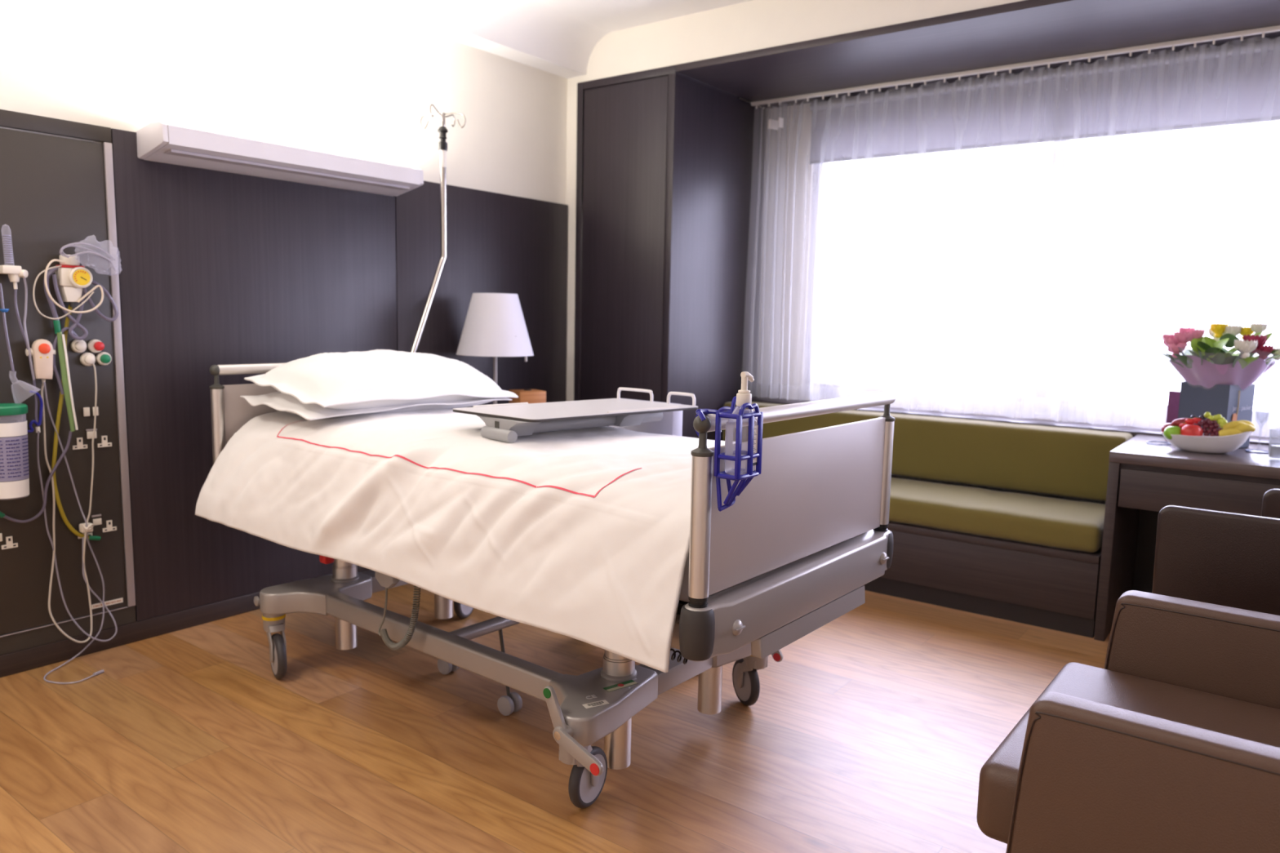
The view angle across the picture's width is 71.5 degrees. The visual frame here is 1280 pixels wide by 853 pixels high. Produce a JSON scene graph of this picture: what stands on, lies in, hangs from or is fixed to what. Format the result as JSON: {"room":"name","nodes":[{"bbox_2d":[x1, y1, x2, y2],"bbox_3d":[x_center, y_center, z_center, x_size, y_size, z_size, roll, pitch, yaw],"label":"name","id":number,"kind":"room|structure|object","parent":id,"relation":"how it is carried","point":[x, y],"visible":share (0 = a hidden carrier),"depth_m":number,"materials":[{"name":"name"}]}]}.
{"room":"care facility","nodes":[
{"label":"care facility","id":0,"kind":"room"},
{"bbox_2d":[0,0,567,606],"bbox_3d":[-1.958,-0.555,2.942,0.114,2.700,5.020,6,9,36],"label":"wall","id":1,"kind":"structure","parent":0,"point":[333,77],"depth_m":3.51,"materials":[{"name":"beige paint"}]},
{"bbox_2d":[0,109,136,655],"bbox_3d":[-2.120,-0.103,2.657,0.046,1.720,1.094,6,9,36],"label":"panel","id":2,"kind":"object","parent":1,"relation":"attached to","point":[55,192],"visible":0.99,"depth_m":2.94,"materials":[{"name":"black laminate"}]},
{"bbox_2d":[1,536,17,549],"bbox_3d":[-2.026,0.373,2.857,0.004,0.038,0.044,6,9,36],"label":"power socket","id":3,"kind":"object","parent":2,"relation":"attached to","point":[7,542],"depth_m":2.86,"materials":[{"name":"white plastic"}]},
{"bbox_2d":[0,224,28,288],"bbox_3d":[-1.956,-0.528,2.771,0.058,0.198,0.071,6,9,36],"label":"flowmeter","id":4,"kind":"object","parent":2,"relation":"attached to","point":[14,272],"visible":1,"depth_m":2.76,"materials":[{"name":"white plastic"}]},
{"bbox_2d":[0,283,14,371],"bbox_3d":[-1.980,-0.309,2.777,0.028,0.274,0.026,6,9,36],"label":"tube","id":5,"kind":"object","parent":4,"relation":"hanging from","point":[2,309],"visible":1,"depth_m":2.77,"materials":[{"name":"grey plastic"}]},
{"bbox_2d":[22,277,35,380],"bbox_3d":[-1.934,-0.310,2.813,0.017,0.327,0.022,6,9,36],"label":"tube","id":6,"kind":"object","parent":4,"relation":"attached to","point":[23,277],"visible":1,"depth_m":2.81,"materials":[{"name":"grey plastic"}]},
{"bbox_2d":[0,403,29,500],"bbox_3d":[-1.969,0.076,2.767,0.120,0.291,0.120,6,9,36],"label":"canister","id":7,"kind":"object","parent":2,"relation":"attached to","point":[14,449],"visible":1,"depth_m":2.74,"materials":[{"name":"white plastic"}]},
{"bbox_2d":[13,288,40,432],"bbox_3d":[-1.948,-0.207,2.828,0.012,0.459,0.048,6,9,36],"label":"tube","id":8,"kind":"object","parent":2,"relation":"hanging from","point":[37,428],"visible":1,"depth_m":2.83,"materials":[{"name":"grey plastic"}]},
{"bbox_2d":[0,431,72,523],"bbox_3d":[-1.966,0.166,2.873,0.014,0.287,0.253,6,9,36],"label":"hose","id":9,"kind":"object","parent":2,"relation":"hanging from","point":[2,514],"visible":1,"depth_m":2.91,"materials":[{"name":"grey plastic"}]},
{"bbox_2d":[52,327,78,394],"bbox_3d":[-1.882,-0.217,2.920,0.014,0.220,0.089,6,8,32],"label":"hose","id":10,"kind":"object","parent":2,"relation":"attached to","point":[64,329],"visible":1,"depth_m":2.90,"materials":[{"name":"grey"}]},
{"bbox_2d":[40,383,92,643],"bbox_3d":[-1.911,0.298,2.959,0.025,0.888,0.130,6,9,36],"label":"cable","id":11,"kind":"object","parent":2,"relation":"attached to","point":[42,386],"visible":1,"depth_m":2.95,"materials":[{"name":"grey plastic"}]},
{"bbox_2d":[25,338,55,386],"bbox_3d":[-1.922,-0.206,2.861,0.044,0.151,0.080,6,9,36],"label":"handset","id":12,"kind":"object","parent":11,"relation":"attached to","point":[42,350],"visible":1,"depth_m":2.85,"materials":[{"name":"beige plastic"}]},
{"bbox_2d":[57,331,78,431],"bbox_3d":[-1.878,-0.146,2.917,0.018,0.330,0.043,6,9,36],"label":"packet","id":13,"kind":"object","parent":2,"relation":"hanging from","point":[63,357],"visible":1,"depth_m":2.91,"materials":[{"name":"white plastic"}]},
{"bbox_2d":[43,382,104,684],"bbox_3d":[-1.865,0.333,2.897,0.170,0.952,0.274,-3,8,-28],"label":"nasal cannula","id":14,"kind":"object","parent":2,"relation":"hanging from","point":[100,672],"visible":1,"depth_m":2.98,"materials":[{"name":"grey plastic"}]},
{"bbox_2d":[55,254,93,306],"bbox_3d":[-1.853,-0.476,2.912,0.068,0.168,0.088,6,9,36],"label":"suction regulator","id":15,"kind":"object","parent":2,"relation":"attached to","point":[72,277],"visible":0.92,"depth_m":2.89,"materials":[{"name":"white plastic"}]},
{"bbox_2d":[43,267,61,333],"bbox_3d":[-1.898,-0.409,2.874,0.018,0.219,0.047,6,9,36],"label":"hose","id":16,"kind":"object","parent":15,"relation":"attached to","point":[57,328],"visible":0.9,"depth_m":2.87,"materials":[{"name":"grey"}]},
{"bbox_2d":[32,265,93,319],"bbox_3d":[-1.864,-0.434,2.876,0.014,0.175,0.176,7,9,38],"label":"cable","id":17,"kind":"object","parent":15,"relation":"attached to","point":[42,272],"visible":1,"depth_m":2.84,"materials":[{"name":"white plastic"}]},
{"bbox_2d":[52,274,88,340],"bbox_3d":[-1.861,-0.389,2.907,0.012,0.212,0.096,6,9,36],"label":"hose","id":18,"kind":"object","parent":15,"relation":"attached to","point":[76,322],"visible":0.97,"depth_m":2.91,"materials":[{"name":"grey"}]},
{"bbox_2d":[44,258,103,313],"bbox_3d":[-1.841,-0.454,2.890,0.027,0.171,0.173,6,9,36],"label":"coiled cable","id":19,"kind":"object","parent":15,"relation":"attached to","point":[54,260],"visible":1,"depth_m":2.88,"materials":[{"name":"white plastic"}]},
{"bbox_2d":[82,280,118,321],"bbox_3d":[-1.805,-0.423,2.970,0.024,0.143,0.107,6,9,36],"label":"hose","id":20,"kind":"object","parent":15,"relation":"attached to","point":[105,291],"visible":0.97,"depth_m":2.98,"materials":[{"name":"grey"}]},
{"bbox_3d":[-1.784,-0.565,2.929,0.046,0.132,0.142,6,9,36],"label":"plastic bag","id":21,"kind":"object","parent":15,"relation":"hanging from","visible":0},
{"bbox_2d":[59,242,115,271],"bbox_3d":[-1.800,-0.555,2.898,0.032,0.085,0.168,6,9,36],"label":"tube","id":22,"kind":"object","parent":21,"relation":"on","point":[62,254],"visible":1,"depth_m":2.88,"materials":[{"name":"grey"}]},
{"bbox_2d":[51,304,100,540],"bbox_3d":[-1.889,-0.001,2.958,0.024,0.804,0.137,6,9,36],"label":"hose","id":23,"kind":"object","parent":2,"relation":"hanging from","point":[68,524],"visible":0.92,"depth_m":2.93,"materials":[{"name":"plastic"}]},
{"bbox_2d":[71,339,86,352],"bbox_3d":[-1.864,-0.268,2.960,0.026,0.045,0.045,6,9,36],"label":"outlet","id":24,"kind":"object","parent":2,"relation":"attached to","point":[77,346],"depth_m":2.95,"materials":[{"name":"white plastic"}]},
{"bbox_2d":[72,437,87,449],"bbox_3d":[-1.887,0.057,2.996,0.004,0.038,0.044,6,9,36],"label":"power socket","id":25,"kind":"object","parent":2,"relation":"attached to","point":[78,443],"depth_m":2.99,"materials":[{"name":"white plastic"}]},
{"bbox_2d":[77,532,92,538],"bbox_3d":[-1.894,0.360,3.034,0.004,0.038,0.044,6,9,36],"label":"power socket","id":26,"kind":"object","parent":2,"relation":"attached to","point":[88,533],"depth_m":3.04,"materials":[{"name":"white plastic"}]},
{"bbox_2d":[79,522,93,533],"bbox_3d":[-1.874,0.342,3.010,0.048,0.036,0.040,6,9,36],"label":"plug","id":27,"kind":"object","parent":2,"relation":"attached to","point":[82,528],"visible":1,"depth_m":3.00,"materials":[{"name":"white plastic"}]},
{"bbox_2d":[83,407,89,416],"bbox_3d":[-1.869,-0.050,3.004,0.005,0.030,0.019,6,9,36],"label":"rocker switch","id":28,"kind":"object","parent":2,"relation":"attached to","point":[86,410],"depth_m":3.00,"materials":[{"name":"white plastic"}]},
{"bbox_2d":[80,352,95,365],"bbox_3d":[-1.850,-0.225,2.985,0.026,0.045,0.045,6,9,36],"label":"outlet","id":29,"kind":"object","parent":2,"relation":"attached to","point":[86,358],"depth_m":2.98,"materials":[{"name":"white plastic"}]},
{"bbox_2d":[86,363,97,523],"bbox_3d":[-1.857,0.061,3.006,0.012,0.558,0.063,6,9,36],"label":"power cable","id":30,"kind":"object","parent":2,"relation":"attached to","point":[93,364],"visible":1,"depth_m":3.01,"materials":[{"name":"white plastic"}]},
{"bbox_2d":[86,431,97,439],"bbox_3d":[-1.864,0.029,3.023,0.005,0.025,0.030,6,9,36],"label":"rocker switch","id":31,"kind":"object","parent":2,"relation":"attached to","point":[89,433],"depth_m":3.02,"materials":[{"name":"white plastic"}]},
{"bbox_2d":[92,406,98,415],"bbox_3d":[-1.853,-0.052,3.026,0.005,0.030,0.017,6,9,36],"label":"rocker switch","id":32,"kind":"object","parent":2,"relation":"attached to","point":[93,407],"depth_m":3.02,"materials":[{"name":"white plastic"}]},
{"bbox_2d":[87,339,104,352],"bbox_3d":[-1.834,-0.271,3.000,0.026,0.045,0.045,6,9,36],"label":"outlet","id":33,"kind":"object","parent":2,"relation":"attached to","point":[93,345],"depth_m":2.99,"materials":[{"name":"red plastic"}]},
{"bbox_2d":[93,518,102,525],"bbox_3d":[-1.869,0.328,3.062,0.005,0.022,0.027,6,9,36],"label":"rocker switch","id":34,"kind":"object","parent":2,"relation":"attached to","point":[96,522],"depth_m":3.06,"materials":[{"name":"white plastic"}]},
{"bbox_2d":[96,351,111,365],"bbox_3d":[-1.820,-0.231,3.025,0.026,0.045,0.045,6,9,36],"label":"outlet","id":35,"kind":"object","parent":2,"relation":"attached to","point":[103,358],"depth_m":3.02,"materials":[{"name":"green plastic"}]},
{"bbox_2d":[97,435,111,447],"bbox_3d":[-1.841,0.051,3.058,0.004,0.038,0.044,6,9,36],"label":"power socket","id":36,"kind":"object","parent":2,"relation":"attached to","point":[102,441],"depth_m":3.06,"materials":[{"name":"white plastic"}]},
{"bbox_2d":[102,520,116,532],"bbox_3d":[-1.847,0.346,3.095,0.004,0.038,0.044,6,9,36],"label":"power socket","id":37,"kind":"object","parent":2,"relation":"attached to","point":[108,526],"depth_m":3.09,"materials":[{"name":"white plastic"}]},
{"bbox_3d":[-1.941,-0.120,2.812,0.081,0.113,0.077,6,9,36],"label":"mask","id":38,"kind":"object","parent":2,"relation":"attached to","visible":0},
{"bbox_2d":[27,390,43,432],"bbox_3d":[-1.939,-0.049,2.845,0.025,0.137,0.064,5,8,31],"label":"strap","id":39,"kind":"object","parent":38,"relation":"hanging from","point":[37,393],"visible":0.93,"depth_m":2.86,"materials":[{"name":"plastic"}]},
{"bbox_2d":[36,431,117,641],"bbox_3d":[-1.893,0.378,2.995,0.025,0.753,0.208,6,9,36],"label":"tube","id":40,"kind":"object","parent":39,"relation":"hanging from","point":[91,590],"visible":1,"depth_m":2.99,"materials":[{"name":"grey plastic"}]},
{"bbox_2d":[0,566,370,677],"bbox_3d":[-1.933,0.755,3.059,0.022,0.073,5.010,6,9,36],"label":"baseboard","id":41,"kind":"structure","parent":1,"relation":"attached to","point":[22,660],"depth_m":3.17,"materials":[{"name":"brown wood"}]},
{"bbox_2d":[111,128,397,621],"bbox_3d":[-1.452,-0.202,3.563,0.020,1.719,1.161,6,9,36],"label":"wall panel","id":42,"kind":"object","parent":1,"relation":"attached to","point":[215,267],"visible":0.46,"depth_m":3.33,"materials":[{"name":"brown wood"}]},
{"bbox_2d":[135,121,423,195],"bbox_3d":[-1.336,-1.016,3.440,0.206,0.114,1.090,6,9,36],"label":"wall lamp","id":43,"kind":"object","parent":1,"relation":"attached to","point":[157,141],"visible":1,"depth_m":3.29,"materials":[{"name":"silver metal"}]},
{"bbox_2d":[163,148,409,190],"bbox_3d":[-1.313,-0.981,3.427,0.065,0.010,1.000,6,9,36],"label":"diffuser","id":44,"kind":"object","parent":43,"relation":"attached to","point":[181,153],"depth_m":3.36,"materials":[{"name":"white plastic"}]},
{"bbox_2d":[335,0,610,78],"bbox_3d":[-1.775,-1.733,2.659,0.344,0.205,5.035,6,9,36],"label":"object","id":45,"kind":"structure","parent":1,"relation":"attached to","point":[535,33],"depth_m":4.19,"materials":[{"name":"white paint"}]},
{"bbox_2d":[395,180,568,407],"bbox_3d":[-0.758,-0.301,4.482,0.020,1.719,1.142,6,9,36],"label":"wall panel","id":46,"kind":"object","parent":1,"relation":"attached to","point":[496,242],"visible":0.31,"depth_m":4.39,"materials":[{"name":"brown wood"}]},
{"bbox_2d":[0,583,1110,852],"bbox_3d":[0.315,1.016,2.024,5.120,0.100,6.020,6,9,36],"label":"floor","id":47,"kind":"structure","parent":0,"point":[874,730],"depth_m":2.49,"materials":[{"name":"brown wood"}]},
{"bbox_2d":[208,362,895,808],"bbox_3d":[-0.363,0.349,2.779,2.079,1.010,1.050,7,9,38],"label":"hospital bed","id":48,"kind":"object","parent":47,"relation":"on","point":[815,491],"visible":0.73,"depth_m":2.19,"materials":[{"name":"metal"}]},
{"bbox_2d":[375,571,420,650],"bbox_3d":[-0.700,0.495,2.549,0.205,0.296,0.047,7,9,42],"label":"cable","id":49,"kind":"object","parent":48,"relation":"hanging from","point":[384,580],"visible":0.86,"depth_m":2.55,"materials":[{"name":"grey plastic"}]},
{"bbox_2d":[409,103,466,352],"bbox_3d":[-0.934,-0.553,3.677,0.459,1.509,0.169,-5,9,-40],"label":"pole","id":50,"kind":"object","parent":48,"relation":"attached to","point":[442,144],"visible":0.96,"depth_m":3.70,"materials":[{"name":"metal"}]},
{"bbox_2d":[695,395,763,511],"bbox_3d":[0.163,0.054,1.768,0.112,0.226,0.127,7,9,38],"label":"holder","id":51,"kind":"object","parent":48,"relation":"hanging from","point":[739,413],"visible":0.94,"depth_m":1.75,"materials":[{"name":"blue plastic"}]},
{"bbox_2d":[724,371,758,475],"bbox_3d":[0.201,-0.007,1.758,0.040,0.203,0.068,7,9,39],"label":"bottle","id":52,"kind":"object","parent":51,"relation":"in","point":[744,395],"visible":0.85,"depth_m":1.75,"materials":[{"name":"white plastic"}]},
{"bbox_2d":[679,537,853,602],"bbox_3d":[-0.382,0.173,2.756,1.930,0.185,0.770,7,9,38],"label":"mattress","id":53,"kind":"object","parent":48,"relation":"on","point":[684,596],"visible":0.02,"depth_m":1.89,"materials":[{"name":"white fabric"}]},
{"bbox_2d":[195,408,862,672],"bbox_3d":[-0.411,0.185,2.718,1.918,0.384,1.005,7,9,38],"label":"duvet","id":54,"kind":"object","parent":53,"relation":"on","point":[583,535],"visible":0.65,"depth_m":2.25,"materials":[{"name":"white fabric"}]},
{"bbox_2d":[240,391,511,420],"bbox_3d":[-0.927,-0.107,3.214,0.470,0.122,0.850,7,9,40],"label":"pillow","id":55,"kind":"object","parent":54,"relation":"on","point":[282,402],"visible":0.34,"depth_m":2.94,"materials":[{"name":"white fabric"}]},
{"bbox_2d":[244,349,518,409],"bbox_3d":[-0.903,-0.169,3.210,0.496,0.211,0.850,7,9,38],"label":"pillow","id":56,"kind":"object","parent":55,"relation":"on","point":[376,378],"visible":0.9,"depth_m":3.00,"materials":[{"name":"white fabric"}]},
{"bbox_2d":[453,387,697,648],"bbox_3d":[-0.208,0.368,2.851,0.565,0.961,0.807,7,9,38],"label":"table","id":57,"kind":"object","parent":47,"relation":"on","point":[505,422],"visible":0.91,"depth_m":2.67,"materials":[{"name":"grey plastic"}]},
{"bbox_2d":[573,64,766,440],"bbox_3d":[0.170,-0.629,5.029,0.632,2.420,0.912,6,9,36],"label":"tall cabinet","id":58,"kind":"object","parent":47,"relation":"on","point":[668,159],"visible":0.62,"depth_m":4.66,"materials":[{"name":"brown wood"}]},
{"bbox_2d":[748,106,763,375],"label":"window curtain","id":59,"kind":"object","parent":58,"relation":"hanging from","point":[751,347],"depth_m":5.01,"materials":[{"name":"white fabric"}]},
{"bbox_2d":[864,521,1102,638],"bbox_3d":[1.148,0.538,4.284,2.020,0.326,0.703,6,9,36],"label":"window bench","id":60,"kind":"object","parent":47,"relation":"on","point":[1053,588],"visible":0.23,"depth_m":3.63,"materials":[{"name":"brown wood"}]},
{"bbox_2d":[722,401,1133,501],"bbox_3d":[1.306,0.091,4.430,2.003,0.295,0.190,6,9,36],"label":"cushion","id":61,"kind":"object","parent":60,"relation":"on","point":[1066,462],"visible":0.56,"depth_m":4.08,"materials":[{"name":"green fabric"}]},
{"bbox_2d":[888,477,1105,552],"bbox_3d":[1.095,0.325,4.177,2.008,0.125,0.502,6,9,36],"label":"seat cushion","id":62,"kind":"object","parent":60,"relation":"on","point":[1052,522],"visible":0.39,"depth_m":3.69,"materials":[{"name":"green fabric"}]},
{"bbox_2d":[976,590,1279,852],"bbox_3d":[1.227,0.613,1.518,1.072,0.860,0.815,7,9,37],"label":"armchair","id":63,"kind":"object","parent":47,"relation":"on","point":[1172,745],"visible":1,"depth_m":1.44,"materials":[{"name":"brown leather"}]},
{"bbox_2d":[1093,434,1279,641],"bbox_3d":[2.841,0.526,3.001,2.200,0.733,0.697,6,9,36],"label":"desk","id":64,"kind":"object","parent":47,"relation":"on","point":[1144,478],"visible":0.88,"depth_m":3.30,"materials":[{"name":"brown wood"}]},
{"bbox_2d":[1146,440,1170,445],"bbox_3d":[2.082,0.067,3.571,0.084,0.004,0.114,6,9,36],"label":"ring","id":65,"kind":"object","parent":64,"relation":"on","point":[1148,442],"visible":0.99,"depth_m":3.56,"materials":[{"name":"metal"}]},
{"bbox_2d":[1165,391,1180,423],"bbox_3d":[2.273,-0.052,3.787,0.052,0.196,0.015,8,10,42],"label":"greeting card","id":66,"kind":"object","parent":64,"relation":"on","point":[1174,396],"visible":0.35,"depth_m":3.78,"materials":[{"name":"purple paper"}]},
{"bbox_2d":[1160,431,1252,453],"bbox_3d":[2.139,0.048,3.365,0.292,0.096,0.196,6,9,36],"label":"fruit bowl","id":67,"kind":"object","parent":64,"relation":"on","point":[1228,443],"visible":0.93,"depth_m":3.30,"materials":[{"name":"white ceramic"}]},
{"bbox_2d":[1161,421,1173,431],"bbox_3d":[2.055,0.009,3.442,0.064,0.061,0.064,6,9,36],"label":"apple","id":68,"kind":"object","parent":67,"relation":"in","point":[1164,426],"visible":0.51,"depth_m":3.44,"materials":[{"name":"red food"}]},
{"bbox_2d":[1163,423,1181,439],"bbox_3d":[2.036,0.021,3.395,0.064,0.061,0.064,6,9,36],"label":"apple","id":69,"kind":"object","parent":67,"relation":"in","point":[1169,430],"visible":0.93,"depth_m":3.38,"materials":[{"name":"green food"}]},
{"bbox_2d":[1171,417,1188,426],"bbox_3d":[2.079,-0.015,3.409,0.071,0.040,0.041,8,10,44],"label":"apple","id":70,"kind":"object","parent":67,"relation":"in","point":[1176,422],"visible":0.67,"depth_m":3.40,"materials":[{"name":"red food"}]},
{"bbox_2d":[1178,422,1189,428],"bbox_3d":[2.072,-0.002,3.382,0.037,0.024,0.028,6,9,36],"label":"strawberry","id":71,"kind":"object","parent":67,"relation":"in","point":[1181,424],"visible":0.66,"depth_m":3.38,"materials":[{"name":"red food"}]},
{"bbox_2d":[1184,417,1195,424],"bbox_3d":[2.091,-0.019,3.378,0.037,0.024,0.028,6,9,36],"label":"strawberry","id":72,"kind":"object","parent":71,"relation":"on","point":[1191,421],"visible":0.92,"depth_m":3.37,"materials":[{"name":"red food"}]},
{"bbox_2d":[1180,424,1203,435],"bbox_3d":[2.080,0.023,3.353,0.074,0.060,0.074,6,9,36],"label":"nectarine","id":73,"kind":"object","parent":67,"relation":"in","point":[1187,429],"visible":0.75,"depth_m":3.33,"materials":[{"name":"red food"}]},
{"bbox_2d":[1192,417,1200,423],"bbox_3d":[2.112,-0.022,3.373,0.037,0.024,0.028,6,9,36],"label":"strawberry","id":74,"kind":"object","parent":67,"relation":"in","point":[1197,420],"visible":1,"depth_m":3.36,"materials":[{"name":"red food"}]},
{"bbox_2d":[1197,418,1222,435],"bbox_3d":[2.136,0.006,3.331,0.048,0.069,0.084,-6,10,-44],"label":"grape bunch","id":75,"kind":"object","parent":67,"relation":"in","point":[1208,429],"visible":0.92,"depth_m":3.33,"materials":[{"name":"food"}]},
{"bbox_2d":[1204,412,1227,428],"bbox_3d":[2.168,-0.015,3.338,0.090,0.074,0.038,6,9,36],"label":"grape bunch","id":76,"kind":"object","parent":67,"relation":"in","point":[1220,420],"visible":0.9,"depth_m":3.33,"materials":[{"name":"green food"}]},
{"bbox_2d":[1218,420,1255,435],"bbox_3d":[2.206,0.012,3.296,0.123,0.071,0.085,6,9,36],"label":"banana bunch","id":77,"kind":"object","parent":67,"relation":"in","point":[1232,428],"visible":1,"depth_m":3.28,"materials":[{"name":"yellow food"}]},
{"bbox_2d":[1177,381,1255,448],"bbox_3d":[2.292,-0.048,3.539,0.180,0.250,0.192,-3,8,-29],"label":"gift bag","id":78,"kind":"object","parent":64,"relation":"on","point":[1233,403],"visible":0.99,"depth_m":3.48,"materials":[{"name":"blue paper"}]},
{"bbox_2d":[1158,323,1279,390],"bbox_3d":[2.303,-0.171,3.519,0.446,0.479,0.403,6,9,36],"label":"bouquet","id":79,"kind":"object","parent":78,"relation":"in","point":[1208,364],"visible":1,"depth_m":3.43,"materials":[{"name":"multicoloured plant"}]},
{"bbox_2d":[1244,395,1271,453],"bbox_3d":[2.364,-0.010,3.383,0.084,0.215,0.084,6,9,36],"label":"champagne flute","id":80,"kind":"object","parent":64,"relation":"on","point":[1263,451],"visible":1,"depth_m":3.39,"materials":[{"name":"clear glass"}]},
{"bbox_2d":[1267,427,1279,461],"bbox_3d":[2.293,0.066,3.181,0.074,0.112,0.074,6,9,36],"label":"water glass","id":81,"kind":"object","parent":64,"relation":"on","point":[1274,460],"visible":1,"depth_m":3.20,"materials":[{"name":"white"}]},
{"bbox_2d":[1151,505,1279,615],"bbox_3d":[1.674,0.575,2.365,0.510,0.745,0.478,7,9,37],"label":"desk chair","id":82,"kind":"object","parent":47,"relation":"on","point":[1218,557],"visible":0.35,"depth_m":2.21,"materials":[{"name":"brown leather"}]},
{"bbox_2d":[1261,488,1279,518],"bbox_3d":[2.132,0.550,2.639,0.510,0.745,0.478,6,9,36],"label":"desk chair","id":83,"kind":"object","parent":47,"relation":"on","point":[1271,498],"visible":0.18,"depth_m":2.55,"materials":[{"name":"brown leather"}]},
{"bbox_3d":[-0.631,0.298,4.346,0.400,0.715,0.680,6,9,36],"label":"bedside table","id":84,"kind":"object","parent":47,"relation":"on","visible":0},
{"bbox_2d":[456,293,533,404],"bbox_3d":[-0.679,-0.332,4.169,0.359,0.577,0.359,6,9,36],"label":"table lamp","id":85,"kind":"object","parent":84,"relation":"on","point":[495,326],"visible":0.88,"depth_m":4.03,"materials":[{"name":"fabric"}]},
{"bbox_2d":[509,389,546,403],"bbox_3d":[-0.541,-0.116,4.278,0.136,0.127,0.136,-3,8,-31],"label":"wooden box","id":86,"kind":"object","parent":84,"relation":"on","point":[530,396],"visible":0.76,"depth_m":4.22,"materials":[{"name":"orange wood"}]},
{"bbox_2d":[565,84,577,401],"bbox_3d":[-0.161,-0.666,5.276,0.193,2.420,0.890,6,9,36],"label":"wall","id":87,"kind":"structure","parent":0,"point":[571,117],"depth_m":4.83,"materials":[{"name":"beige paint"}]},
{"bbox_2d":[537,0,751,31],"bbox_3d":[0.385,-1.703,1.625,5.220,0.105,6.140,6,9,36],"label":"ceiling","id":88,"kind":"structure","parent":0,"point":[611,15],"depth_m":4.21,"materials":[{"name":"white paint"}]},
{"bbox_2d":[567,0,1279,108],"bbox_3d":[1.873,-1.757,3.702,5.120,0.348,1.042,6,9,36],"label":"wall","id":89,"kind":"structure","parent":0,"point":[753,24],"depth_m":3.93,"materials":[{"name":"beige paint"}]},
{"bbox_2d":[809,97,831,400],"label":"window curtain","id":90,"kind":"object","parent":89,"relation":"hanging from","point":[829,100],"depth_m":4.77,"materials":[{"name":"white fabric"}]},
{"bbox_2d":[841,93,859,397],"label":"window curtain","id":91,"kind":"object","parent":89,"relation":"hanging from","point":[857,101],"depth_m":4.69,"materials":[{"name":"white fabric"}]},
{"bbox_2d":[853,90,873,395],"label":"window curtain","id":92,"kind":"object","parent":89,"relation":"hanging from","point":[868,148],"depth_m":4.60,"materials":[{"name":"white fabric"}]},
{"bbox_2d":[903,130,924,410],"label":"window curtain","id":93,"kind":"object","parent":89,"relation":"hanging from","point":[922,139],"depth_m":4.46,"materials":[{"name":"white fabric"}]},
{"bbox_2d":[938,130,960,412],"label":"window curtain","id":94,"kind":"object","parent":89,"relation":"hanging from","point":[958,137],"depth_m":4.37,"materials":[{"name":"white fabric"}]},
{"bbox_2d":[1007,66,1042,417],"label":"window curtain","id":95,"kind":"object","parent":89,"relation":"hanging from","point":[1021,284],"depth_m":4.15,"materials":[{"name":"white fabric"}]},
{"bbox_2d":[809,37,1279,164],"bbox_3d":[2.528,-1.432,3.706,3.980,0.326,0.044,6,9,36],"label":"curtain","id":96,"kind":"object","parent":89,"relation":"attached to","point":[1233,84],"visible":1,"depth_m":4.12,"materials":[{"name":"white fabric"}]},
{"bbox_2d":[1052,110,1079,422],"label":"window curtain","id":97,"kind":"object","parent":89,"relation":"hanging from","point":[1055,413],"depth_m":4.06,"materials":[{"name":"white fabric"}]},
{"bbox_2d":[1087,57,1117,424],"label":"window curtain","id":98,"kind":"object","parent":89,"relation":"hanging from","point":[1096,307],"depth_m":3.98,"materials":[{"name":"white fabric"}]},
{"bbox_2d":[1266,360,1279,437],"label":"window curtain","id":99,"kind":"object","parent":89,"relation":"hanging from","point":[1277,381],"depth_m":3.62,"materials":[{"name":"white fabric"}]},
{"bbox_2d":[755,37,1279,504],"bbox_3d":[2.124,-0.491,4.230,5.120,2.420,0.120,6,9,36],"label":"wall","id":100,"kind":"structure","parent":0,"point":[801,216],"depth_m":5.06,"materials":[{"name":"beige paint"}]},
{"bbox_2d":[758,105,783,398],"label":"window curtain","id":101,"kind":"object","parent":100,"relation":"hanging from","point":[775,123],"depth_m":4.96,"materials":[{"name":"white fabric"}]},
{"bbox_2d":[751,396,1279,444],"bbox_3d":[2.332,0.045,3.913,4.295,0.042,0.225,6,9,36],"label":"window sill","id":102,"kind":"structure","parent":100,"relation":"attached to","point":[1134,431],"depth_m":4.24,"materials":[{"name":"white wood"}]},
{"bbox_2d":[804,140,1279,433],"bbox_3d":[2.564,-0.758,3.856,3.980,1.540,0.060,6,9,36],"label":"window","id":103,"kind":"structure","parent":100,"relation":"in","point":[1041,403],"depth_m":4.33,"materials":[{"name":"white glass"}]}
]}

